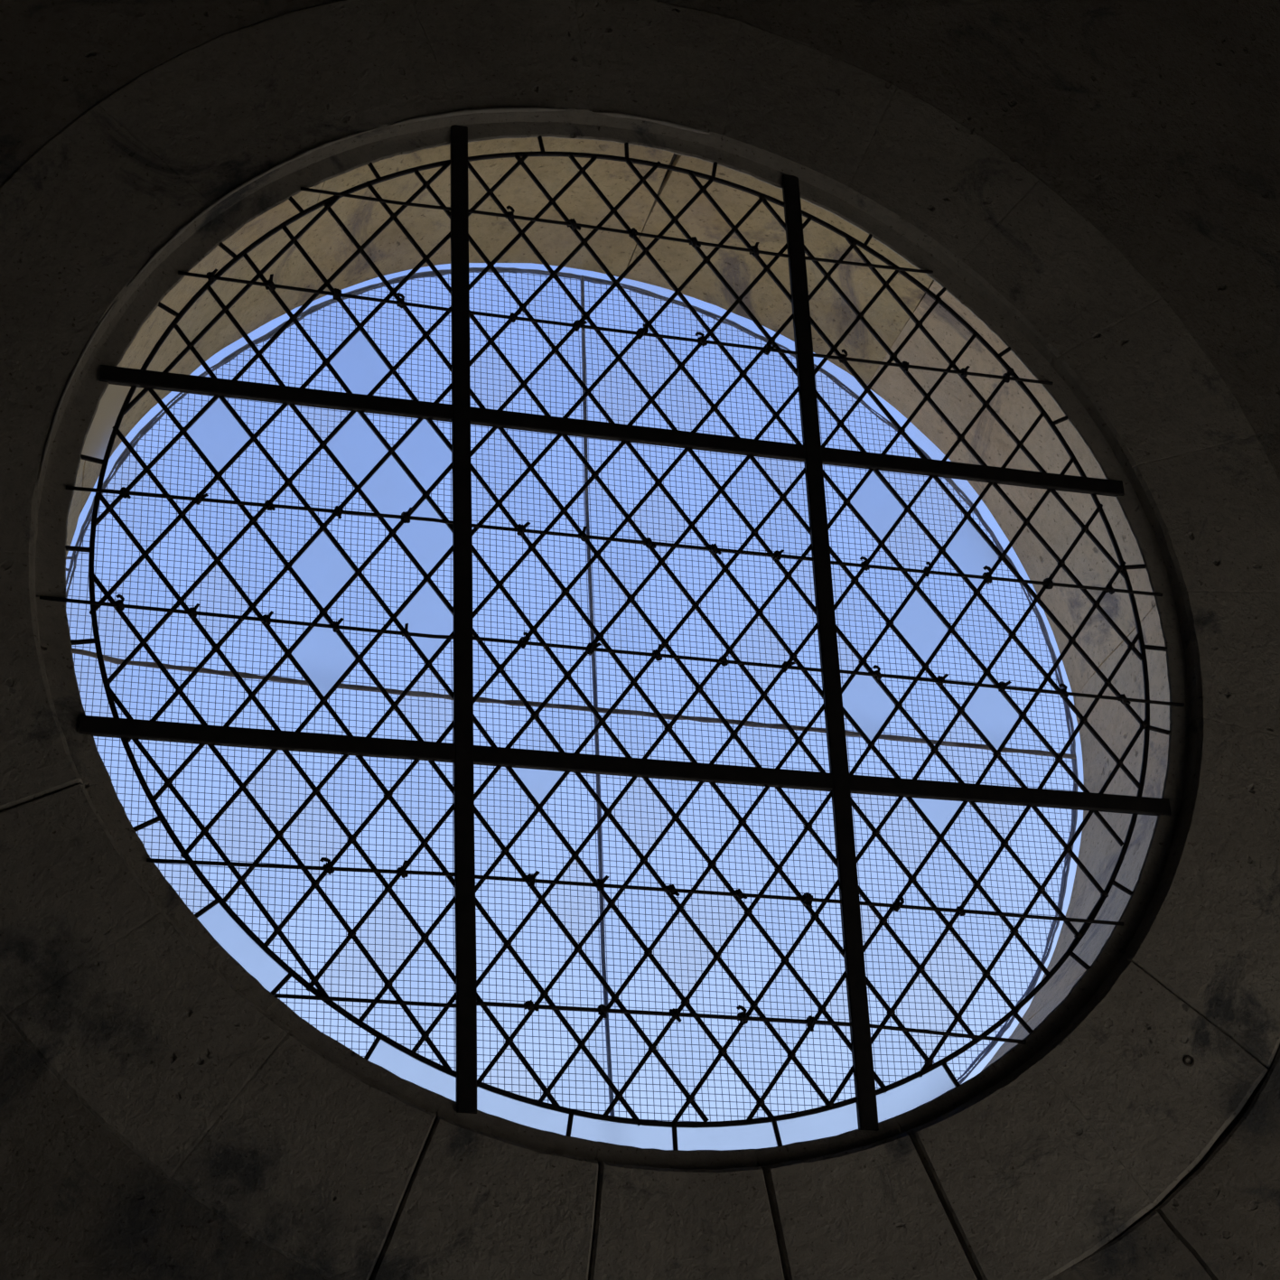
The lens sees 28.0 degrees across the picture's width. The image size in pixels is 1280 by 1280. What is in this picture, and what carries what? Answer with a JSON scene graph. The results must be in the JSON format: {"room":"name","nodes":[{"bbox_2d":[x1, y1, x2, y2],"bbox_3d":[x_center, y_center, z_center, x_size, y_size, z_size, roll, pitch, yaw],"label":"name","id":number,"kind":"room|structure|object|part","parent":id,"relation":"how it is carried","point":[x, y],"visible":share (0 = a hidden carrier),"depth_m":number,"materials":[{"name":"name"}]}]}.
{"room":"church interior","nodes":[
{"label":"church interior","id":0,"kind":"room"},
{"bbox_2d":[0,0,1279,1279],"bbox_3d":[-0.004,0.627,3.348,6.000,5.200,0.364,5,-28,-15],"label":"wall","id":1,"kind":"structure","parent":0,"point":[1092,187],"depth_m":3.65,"materials":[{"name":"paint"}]},
{"bbox_2d":[65,266,1078,1121],"bbox_3d":[-0.073,0.092,3.833,1.575,1.557,0.015,5,-28,-15],"label":"mesh screen","id":2,"kind":"object","parent":1,"relation":"attached to","point":[126,453],"visible":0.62,"depth_m":3.83,"materials":[{"name":"metal"}]},
{"bbox_3d":[-0.074,0.097,3.826,1.567,0.047,0.009,5,-28,-15],"label":"support rod","id":3,"kind":"part","parent":2,"relation":"part of","materials":[{"name":"metal"}]},
{"bbox_3d":[-0.065,0.086,3.837,0.015,1.533,0.006,5,-28,-15],"label":"support rod","id":4,"kind":"part","parent":2,"relation":"part of","materials":[{"name":"metal"}]},
{"bbox_2d":[39,124,1184,1150],"bbox_3d":[0.003,-0.064,3.535,1.610,1.587,0.023,5,-28,-15],"label":"window","id":5,"kind":"structure","parent":1,"relation":"in","point":[397,482],"depth_m":3.49,"materials":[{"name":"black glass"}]},
{"bbox_3d":[-0.714,-0.301,3.444,0.071,0.147,0.003,5,-28,-15],"label":"border pane","id":6,"kind":"part","parent":5,"relation":"part of","materials":[{"name":"clear glass"}]},
{"bbox_3d":[-0.571,-0.278,3.477,0.095,0.130,0.003,5,-28,-15],"label":"pane","id":7,"kind":"part","parent":5,"relation":"part of","materials":[{"name":"clear glass"}]},
{"bbox_3d":[-0.489,0.378,3.154,0.125,0.122,0.003,5,-28,-15],"label":"border pane","id":8,"kind":"part","parent":5,"relation":"part of","materials":[{"name":"clear glass"}]},
{"bbox_3d":[-0.423,-0.095,3.426,0.094,0.130,0.003,5,-28,-15],"label":"pane","id":9,"kind":"part","parent":5,"relation":"part of","materials":[{"name":"clear glass"}]},
{"bbox_3d":[-0.415,0.021,3.367,0.093,0.130,0.003,5,-28,-15],"label":"pane","id":10,"kind":"part","parent":5,"relation":"part of","materials":[{"name":"clear glass"}]},
{"bbox_3d":[-0.388,-0.264,3.527,0.095,0.130,0.003,5,-28,-15],"label":"pane","id":11,"kind":"part","parent":5,"relation":"part of","materials":[{"name":"clear glass"}]},
{"bbox_3d":[-0.392,-0.384,3.589,0.094,0.131,0.003,5,-28,-15],"label":"pane","id":12,"kind":"part","parent":5,"relation":"part of","materials":[{"name":"clear glass"}]},
{"bbox_3d":[-0.339,-0.203,3.510,0.095,0.130,0.003,5,-28,-15],"label":"pane","id":13,"kind":"part","parent":5,"relation":"part of","materials":[{"name":"clear glass"}]},
{"bbox_3d":[-0.274,0.528,3.142,0.129,0.086,0.003,5,-28,-15],"label":"border pane","id":14,"kind":"part","parent":5,"relation":"part of","materials":[{"name":"clear glass"}]},
{"bbox_3d":[-0.297,-0.257,3.551,0.095,0.130,0.003,5,-28,-15],"label":"pane","id":15,"kind":"part","parent":5,"relation":"part of","materials":[{"name":"clear glass"}]},
{"bbox_3d":[-0.290,-0.142,3.492,0.094,0.130,0.003,5,-28,-15],"label":"pane","id":16,"kind":"part","parent":5,"relation":"part of","materials":[{"name":"clear glass"}]},
{"bbox_3d":[-0.284,-0.026,3.433,0.093,0.130,0.003,5,-28,-15],"label":"pane","id":17,"kind":"part","parent":5,"relation":"part of","materials":[{"name":"clear glass"}]},
{"bbox_3d":[-0.153,0.577,3.154,0.143,0.070,0.003,5,-28,-15],"label":"border pane","id":18,"kind":"part","parent":5,"relation":"part of","materials":[{"name":"clear glass"}]},
{"bbox_3d":[-0.133,0.189,3.366,0.093,0.068,0.003,5,-28,-15],"label":"pane","id":19,"kind":"part","parent":5,"relation":"part of","materials":[{"name":"clear glass"}]},
{"bbox_3d":[-0.023,0.610,3.177,0.138,0.048,0.003,5,-28,-15],"label":"border pane","id":20,"kind":"part","parent":5,"relation":"part of","materials":[{"name":"clear glass"}]},
{"bbox_3d":[0.110,0.621,3.212,0.138,0.050,0.003,5,-28,-15],"label":"border pane","id":21,"kind":"part","parent":5,"relation":"part of","materials":[{"name":"clear glass"}]},
{"bbox_3d":[0.233,0.613,3.255,0.134,0.071,0.003,5,-28,-15],"label":"border pane","id":22,"kind":"part","parent":5,"relation":"part of","materials":[{"name":"clear glass"}]},
{"bbox_3d":[0.315,0.087,3.560,0.094,0.129,0.003,5,-28,-15],"label":"pane","id":23,"kind":"part","parent":5,"relation":"part of","materials":[{"name":"clear glass"}]},
{"bbox_3d":[0.344,-0.195,3.719,0.094,0.129,0.003,5,-28,-15],"label":"pane","id":24,"kind":"part","parent":5,"relation":"part of","materials":[{"name":"clear glass"}]},
{"bbox_3d":[0.349,0.586,3.306,0.138,0.092,0.003,5,-28,-15],"label":"border pane","id":25,"kind":"part","parent":5,"relation":"part of","materials":[{"name":"clear glass"}]},
{"bbox_3d":[0.399,-0.019,3.643,0.094,0.129,0.003,5,-28,-15],"label":"pane","id":26,"kind":"part","parent":5,"relation":"part of","materials":[{"name":"clear glass"}]},
{"bbox_3d":[0.408,0.239,3.509,0.094,0.069,0.003,5,-28,-15],"label":"pane","id":27,"kind":"part","parent":5,"relation":"part of","materials":[{"name":"clear glass"}]},
{"bbox_3d":[0.482,-0.125,3.725,0.094,0.128,0.003,5,-28,-15],"label":"pane","id":28,"kind":"part","parent":5,"relation":"part of","materials":[{"name":"clear glass"}]},
{"bbox_3d":[0.495,0.102,3.608,0.094,0.128,0.003,5,-28,-15],"label":"pane","id":29,"kind":"part","parent":5,"relation":"part of","materials":[{"name":"clear glass"}]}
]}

